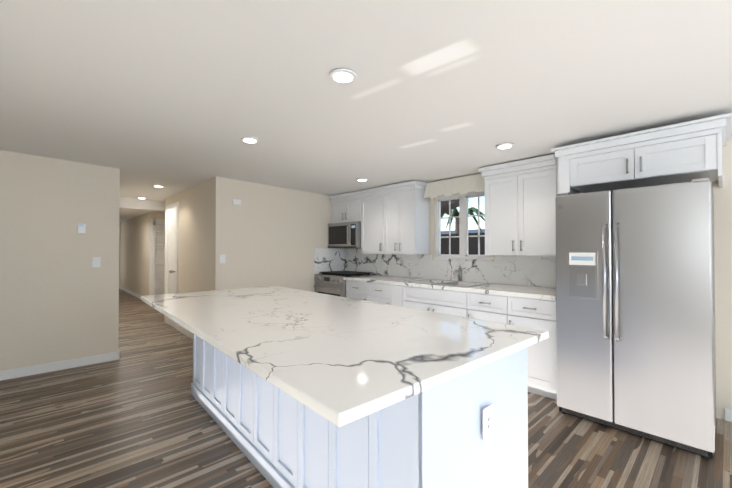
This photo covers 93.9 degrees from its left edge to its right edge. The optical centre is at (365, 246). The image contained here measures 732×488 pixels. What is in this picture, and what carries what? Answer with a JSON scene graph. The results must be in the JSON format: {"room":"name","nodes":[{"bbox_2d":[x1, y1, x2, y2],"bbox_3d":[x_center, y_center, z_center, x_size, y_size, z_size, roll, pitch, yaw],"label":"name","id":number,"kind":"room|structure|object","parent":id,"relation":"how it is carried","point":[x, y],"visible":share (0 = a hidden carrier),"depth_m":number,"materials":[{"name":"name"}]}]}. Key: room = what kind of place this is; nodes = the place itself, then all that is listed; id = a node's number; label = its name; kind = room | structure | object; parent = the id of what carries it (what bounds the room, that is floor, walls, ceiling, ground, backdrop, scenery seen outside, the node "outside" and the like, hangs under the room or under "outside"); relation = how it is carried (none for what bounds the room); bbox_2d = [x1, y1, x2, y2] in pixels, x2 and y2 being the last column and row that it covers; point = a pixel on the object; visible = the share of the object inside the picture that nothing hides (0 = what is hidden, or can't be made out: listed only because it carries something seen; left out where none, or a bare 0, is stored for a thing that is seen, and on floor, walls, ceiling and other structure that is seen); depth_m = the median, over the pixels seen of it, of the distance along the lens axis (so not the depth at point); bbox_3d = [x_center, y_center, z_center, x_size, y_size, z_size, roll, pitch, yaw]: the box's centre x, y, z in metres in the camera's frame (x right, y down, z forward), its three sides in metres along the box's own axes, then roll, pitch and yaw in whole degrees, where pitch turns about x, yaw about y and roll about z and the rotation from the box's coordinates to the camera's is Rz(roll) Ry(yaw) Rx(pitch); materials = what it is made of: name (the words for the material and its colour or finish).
{"room":"kitchen","nodes":[
{"label":"kitchen","id":0,"kind":"room"},
{"bbox_2d":[0,150,119,370],"bbox_3d":[-4.432,0.103,2.774,3.957,2.460,0.100,1,-1,-43],"label":"wall","id":1,"kind":"structure","parent":0,"point":[59,297],"depth_m":3.71,"materials":[{"name":"paint"}]},
{"bbox_2d":[0,352,117,380],"bbox_3d":[-4.363,1.286,2.748,3.840,0.095,0.013,1,-1,-43],"label":"baseboard","id":2,"kind":"structure","parent":1,"relation":"attached to","point":[43,368],"depth_m":3.70,"materials":[{"name":"white wood"}]},
{"bbox_2d":[78,223,85,232],"bbox_3d":[-3.206,-0.204,3.853,0.070,0.110,0.022,1,-1,-43],"label":"thermostat","id":3,"kind":"object","parent":1,"relation":"attached to","point":[81,228],"visible":1,"depth_m":3.84,"materials":[{"name":"white plastic"}]},
{"bbox_2d":[92,257,100,266],"bbox_3d":[-3.112,0.182,3.947,0.074,0.116,0.009,1,-1,-43],"label":"light switch","id":4,"kind":"object","parent":1,"relation":"attached to","point":[96,261],"visible":1,"depth_m":3.94,"materials":[{"name":"white plastic"}]},
{"bbox_2d":[119,223,119,259],"bbox_3d":[-8.992,0.205,11.387,1.463,2.460,0.100,1,-1,-43],"label":"wall","id":5,"kind":"structure","parent":0,"point":[119,241],"depth_m":11.79,"materials":[{"name":"paint"}]},
{"bbox_2d":[119,213,148,295],"bbox_3d":[-6.951,0.191,10.222,0.100,2.460,4.400,1,-1,-43],"label":"wall","id":6,"kind":"structure","parent":0,"point":[133,268],"depth_m":9.84,"materials":[{"name":"paint"}]},
{"bbox_2d":[119,286,140,298],"bbox_3d":[-6.957,1.373,10.132,0.013,0.095,4.500,1,-1,-43],"label":"baseboard","id":7,"kind":"structure","parent":6,"relation":"attached to","point":[122,288],"depth_m":10.20,"materials":[{"name":"white wood"}]},
{"bbox_2d":[148,212,164,294],"bbox_3d":[-5.139,0.175,8.839,0.830,2.460,0.100,1,-1,-43],"label":"wall","id":8,"kind":"structure","parent":0,"point":[156,216],"depth_m":8.56,"materials":[{"name":"paint"}]},
{"bbox_2d":[150,218,164,294],"bbox_3d":[-5.199,0.353,8.690,0.500,2.100,0.030,1,-1,-43],"label":"door","id":9,"kind":"structure","parent":8,"relation":"attached to","point":[157,256],"depth_m":8.63,"materials":[{"name":"white wood"}]},
{"bbox_2d":[164,197,166,321],"bbox_3d":[-3.223,0.148,6.590,1.140,2.460,0.100,1,-1,-43],"label":"wall","id":10,"kind":"structure","parent":0,"point":[165,247],"depth_m":6.20,"materials":[{"name":"paint"}]},
{"bbox_2d":[167,178,212,328],"bbox_3d":[-2.769,0.134,5.354,0.100,2.460,2.320,1,-1,-43],"label":"wall","id":11,"kind":"structure","parent":0,"point":[195,239],"depth_m":4.99,"materials":[{"name":"paint"}]},
{"bbox_2d":[166,202,178,329],"bbox_3d":[-3.365,0.319,5.834,0.103,2.100,0.700,1,-1,-43],"label":"door","id":12,"kind":"structure","parent":11,"relation":"attached to","point":[171,248],"depth_m":5.85,"materials":[{"name":"white wood"}]},
{"bbox_2d":[177,324,192,338],"bbox_3d":[-2.513,1.312,4.988,0.013,0.095,1.683,1,-1,-43],"label":"baseboard","id":13,"kind":"structure","parent":11,"relation":"attached to","point":[185,331],"depth_m":5.27,"materials":[{"name":"white wood"}]},
{"bbox_2d":[213,176,345,291],"bbox_3d":[-1.178,0.132,5.194,2.190,2.460,0.100,1,-1,-43],"label":"wall","id":14,"kind":"structure","parent":0,"point":[265,235],"depth_m":4.89,"materials":[{"name":"paint"}]},
{"bbox_2d":[220,255,225,262],"bbox_3d":[-1.870,0.163,4.463,0.074,0.116,0.009,1,-1,-43],"label":"light switch","id":15,"kind":"object","parent":14,"relation":"attached to","point":[222,258],"visible":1,"depth_m":4.46,"materials":[{"name":"white plastic"}]},
{"bbox_2d":[233,199,240,204],"bbox_3d":[-1.734,-0.595,4.589,0.110,0.070,0.025,1,-1,-43],"label":"smoke detector","id":16,"kind":"object","parent":14,"relation":"attached to","point":[236,202],"visible":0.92,"depth_m":4.57,"materials":[{"name":"white plastic"}]},
{"bbox_2d":[0,289,731,487],"bbox_3d":[-3.660,1.381,4.303,7.400,0.060,17.900,1,-1,-43],"label":"floor","id":17,"kind":"structure","parent":0,"point":[136,415],"depth_m":2.35,"materials":[{"name":"wood"}]},
{"bbox_2d":[313,271,374,296],"bbox_3d":[-0.355,0.885,5.359,0.696,0.958,0.730,1,-1,-43],"label":"range","id":18,"kind":"object","parent":17,"relation":"on","point":[331,283],"visible":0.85,"depth_m":5.15,"materials":[{"name":"silver metal"}]},
{"bbox_2d":[346,280,369,300],"bbox_3d":[0.117,0.919,4.940,0.635,0.881,0.518,1,-1,-43],"label":"base cabinet","id":19,"kind":"object","parent":17,"relation":"on","point":[355,289],"depth_m":4.73,"materials":[{"name":"white wood"}]},
{"bbox_2d":[191,338,527,487],"bbox_3d":[-0.396,0.882,2.363,0.809,0.892,2.688,1,-1,-41],"label":"kitchen island","id":20,"kind":"object","parent":17,"relation":"on","point":[471,431],"depth_m":1.47,"materials":[{"name":"wood"}]},
{"bbox_2d":[141,286,548,429],"bbox_3d":[-0.508,0.418,2.212,1.220,0.032,2.730,1,-1,-41],"label":"island countertop","id":21,"kind":"structure","parent":20,"relation":"on","point":[346,361],"depth_m":1.42,"materials":[{"name":"white stone"}]},
{"bbox_2d":[483,404,492,439],"bbox_3d":[0.485,0.697,1.356,0.072,0.120,0.010,1,-1,-41],"label":"outlet","id":22,"kind":"object","parent":20,"relation":"attached to","point":[487,408],"depth_m":1.35,"materials":[{"name":"white plastic"}]},
{"bbox_2d":[370,284,389,304],"bbox_3d":[0.384,0.916,4.659,0.635,0.881,0.488,1,-1,-43],"label":"base cabinet","id":23,"kind":"object","parent":17,"relation":"on","point":[379,293],"depth_m":4.41,"materials":[{"name":"white wood"}]},
{"bbox_2d":[390,284,405,306],"bbox_3d":[0.613,0.913,4.416,0.635,0.881,0.296,1,-1,-43],"label":"base cabinet","id":24,"kind":"object","parent":17,"relation":"on","point":[397,293],"depth_m":4.19,"materials":[{"name":"white wood"}]},
{"bbox_2d":[406,288,473,318],"bbox_3d":[0.991,0.908,4.018,0.635,0.881,0.918,1,-1,-43],"label":"base cabinet","id":25,"kind":"object","parent":17,"relation":"on","point":[461,304],"depth_m":3.74,"materials":[{"name":"white wood"}]},
{"bbox_2d":[474,292,513,324],"bbox_3d":[1.411,0.903,3.574,0.635,0.881,0.536,1,-1,-43],"label":"base cabinet","id":26,"kind":"object","parent":17,"relation":"on","point":[498,309],"depth_m":3.30,"materials":[{"name":"white wood"}]},
{"bbox_2d":[514,296,556,399],"bbox_3d":[1.683,0.900,3.286,0.635,0.881,0.488,1,-1,-43],"label":"base cabinet","id":27,"kind":"object","parent":17,"relation":"on","point":[534,314],"depth_m":3.00,"materials":[{"name":"white wood"}]},
{"bbox_2d":[343,276,555,299],"bbox_3d":[0.879,0.447,4.108,0.680,0.044,2.780,1,-1,-43],"label":"countertop","id":28,"kind":"structure","parent":27,"relation":"on","point":[528,290],"depth_m":3.57,"materials":[{"name":"white stone"}]},
{"bbox_2d":[402,268,493,287],"bbox_3d":[0.972,0.353,4.060,0.573,0.150,0.856,1,-1,-43],"label":"sink","id":29,"kind":"object","parent":28,"relation":"in","point":[464,277],"depth_m":4.29,"materials":[{"name":"white stone"}]},
{"bbox_2d":[453,266,465,280],"bbox_3d":[1.138,0.332,4.171,0.179,0.196,0.107,1,-1,-43],"label":"faucet","id":30,"kind":"object","parent":28,"relation":"on","point":[461,270],"depth_m":4.21,"materials":[{"name":"silver metal"}]},
{"bbox_2d":[555,178,715,458],"bbox_3d":[2.094,0.455,2.673,0.878,1.755,0.885,1,-1,-43],"label":"fridge","id":31,"kind":"object","parent":17,"relation":"on","point":[635,314],"visible":1,"depth_m":2.36,"materials":[{"name":"silver metal"}]},
{"bbox_2d":[0,0,731,222],"bbox_3d":[-3.660,-0.973,4.330,7.400,0.252,17.900,1,-1,-43],"label":"ceiling","id":32,"kind":"structure","parent":0,"point":[172,97],"depth_m":1.98,"materials":[{"name":"white paint"}]},
{"bbox_2d":[120,197,164,211],"bbox_3d":[-4.045,-0.825,6.705,1.993,0.250,0.160,1,-1,-43],"label":"beam","id":33,"kind":"structure","parent":32,"relation":"attached to","point":[136,204],"depth_m":6.44,"materials":[{"name":"white paint"}]},
{"bbox_2d":[241,137,258,143],"bbox_3d":[-1.009,-0.923,2.970,0.150,0.014,0.150,1,-1,-43],"label":"recessed light","id":34,"kind":"object","parent":32,"relation":"in","point":[252,140],"visible":0.96,"depth_m":2.96,"materials":[{"name":"white plastic"}]},
{"bbox_2d":[330,68,356,83],"bbox_3d":[-0.126,-0.938,1.888,0.150,0.014,0.150,1,-1,-43],"label":"recessed light","id":35,"kind":"object","parent":32,"relation":"in","point":[343,76],"visible":0.96,"depth_m":1.87,"materials":[{"name":"white plastic"}]},
{"bbox_2d":[356,178,367,181],"bbox_3d":[-0.050,-0.862,4.428,0.150,0.014,0.150,1,-1,-43],"label":"recessed light","id":36,"kind":"object","parent":32,"relation":"in","point":[362,179],"visible":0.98,"depth_m":4.38,"materials":[{"name":"white plastic"}]},
{"bbox_2d":[496,143,513,148],"bbox_3d":[1.220,-0.880,3.000,0.150,0.014,0.150,1,-1,-43],"label":"recessed light","id":37,"kind":"object","parent":32,"relation":"in","point":[505,146],"visible":0.94,"depth_m":2.98,"materials":[{"name":"white plastic"}]},
{"bbox_2d":[346,134,731,419],"bbox_3d":[2.311,0.108,3.175,0.100,2.460,7.830,1,-1,-43],"label":"wall","id":38,"kind":"structure","parent":0,"point":[723,258],"depth_m":2.63,"materials":[{"name":"paint"}]},
{"bbox_2d":[330,197,360,223],"bbox_3d":[-0.214,-0.559,5.541,0.316,0.360,0.727,1,-1,-43],"label":"upper cabinet","id":39,"kind":"object","parent":38,"relation":"attached to","point":[349,210],"depth_m":5.39,"materials":[{"name":"white wood"}]},
{"bbox_2d":[328,221,360,247],"bbox_3d":[-0.272,-0.175,5.481,0.424,0.400,0.715,1,-1,-43],"label":"microwave","id":40,"kind":"object","parent":39,"relation":"attached to","point":[345,235],"visible":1,"depth_m":5.30,"materials":[{"name":"silver metal"}]},
{"bbox_2d":[361,193,384,253],"bbox_3d":[0.219,-0.317,5.080,0.316,0.855,0.533,1,-1,-43],"label":"upper cabinet","id":41,"kind":"object","parent":38,"relation":"attached to","point":[373,206],"depth_m":4.98,"materials":[{"name":"white wood"}]},
{"bbox_2d":[385,185,429,253],"bbox_3d":[0.535,-0.321,4.747,0.316,0.855,0.618,1,-1,-43],"label":"upper cabinet","id":42,"kind":"object","parent":38,"relation":"attached to","point":[407,215],"depth_m":4.57,"materials":[{"name":"white wood"}]},
{"bbox_2d":[314,248,555,287],"bbox_3d":[0.626,0.245,4.392,0.660,0.455,3.537,1,-1,-43],"label":"backsplash","id":43,"kind":"structure","parent":38,"relation":"attached to","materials":[{"name":"stone"}]},
{"bbox_2d":[502,263,508,273],"bbox_3d":[1.570,0.246,3.842,0.010,0.116,0.072,1,-1,-43],"label":"outlet","id":44,"kind":"object","parent":43,"relation":"attached to","point":[505,266],"visible":1,"depth_m":3.84,"materials":[{"name":"white plastic"}]},
{"bbox_2d":[423,174,484,198],"bbox_3d":[1.099,-0.728,4.203,0.169,0.226,0.853,1,-1,-43],"label":"valance","id":45,"kind":"object","parent":38,"relation":"attached to","point":[465,184],"visible":0.85,"depth_m":4.14,"materials":[{"name":"fabric"}]},
{"bbox_2d":[433,258,492,261],"bbox_3d":[1.200,0.168,4.284,0.054,0.022,0.826,1,-1,-43],"label":"window sill","id":46,"kind":"structure","parent":38,"relation":"attached to","point":[465,259],"depth_m":4.22,"materials":[{"name":"stone"}]},
{"bbox_2d":[435,191,492,259],"bbox_3d":[1.238,-0.253,4.326,0.050,0.830,0.830,1,-1,-43],"label":"window","id":47,"kind":"structure","parent":38,"relation":"in","point":[463,216],"depth_m":4.34,"materials":[{"name":"white wood"}]},
{"bbox_2d":[484,161,568,255],"bbox_3d":[1.652,-0.335,3.567,0.316,0.855,0.720,1,-1,-43],"label":"upper cabinet","id":48,"kind":"object","parent":38,"relation":"attached to","point":[520,209],"depth_m":3.42,"materials":[{"name":"white wood"}]},
{"bbox_2d":[569,137,654,192],"bbox_3d":[2.096,-0.635,2.898,0.596,0.270,0.489,1,-1,-43],"label":"upper cabinet","id":49,"kind":"object","parent":38,"relation":"attached to","point":[610,167],"depth_m":2.70,"materials":[{"name":"white wood"}]},
{"bbox_2d":[645,125,724,184],"bbox_3d":[2.362,-0.638,2.617,0.596,0.270,0.509,1,-1,-43],"label":"upper cabinet","id":50,"kind":"object","parent":38,"relation":"attached to","point":[672,158],"depth_m":2.38,"materials":[{"name":"white wood"}]},
{"bbox_2d":[725,408,731,421],"bbox_3d":[3.820,1.271,1.484,0.013,0.095,3.120,1,-1,-43],"label":"baseboard","id":51,"kind":"structure","parent":38,"relation":"attached to","point":[728,414],"depth_m":2.60,"materials":[{"name":"white"}]},
{"label":"outside","id":52,"kind":"structure","parent":0,"visible":0},
{"bbox_2d":[441,198,468,213],"bbox_3d":[1.179,-0.761,5.398,0.300,0.650,0.800,1,-1,-43],"label":"eave","id":53,"kind":"object","parent":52,"point":[445,206],"visible":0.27,"depth_m":5.21,"materials":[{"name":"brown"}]},
{"bbox_2d":[441,232,484,254],"bbox_3d":[3.306,0.557,8.154,0.400,1.800,10.500,1,-1,-43],"label":"building","id":54,"kind":"structure","parent":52,"point":[472,245],"depth_m":8.63,"materials":[{"name":"grey"}]},
{"bbox_2d":[441,229,484,233],"bbox_3d":[26.096,-0.369,38.349,1.000,4.360,60.000,1,-1,-43],"label":"hills","id":55,"kind":"structure","parent":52,"point":[469,231],"depth_m":49.40,"materials":[{"name":"blue"}]},
{"bbox_2d":[441,207,484,233],"bbox_3d":[2.604,0.197,9.628,1.819,2.558,1.912,1,-1,-43],"label":"palm tree","id":56,"kind":"object","parent":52,"point":[455,212],"visible":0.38,"depth_m":9.52,"materials":[{"name":"green plant"}]}
]}

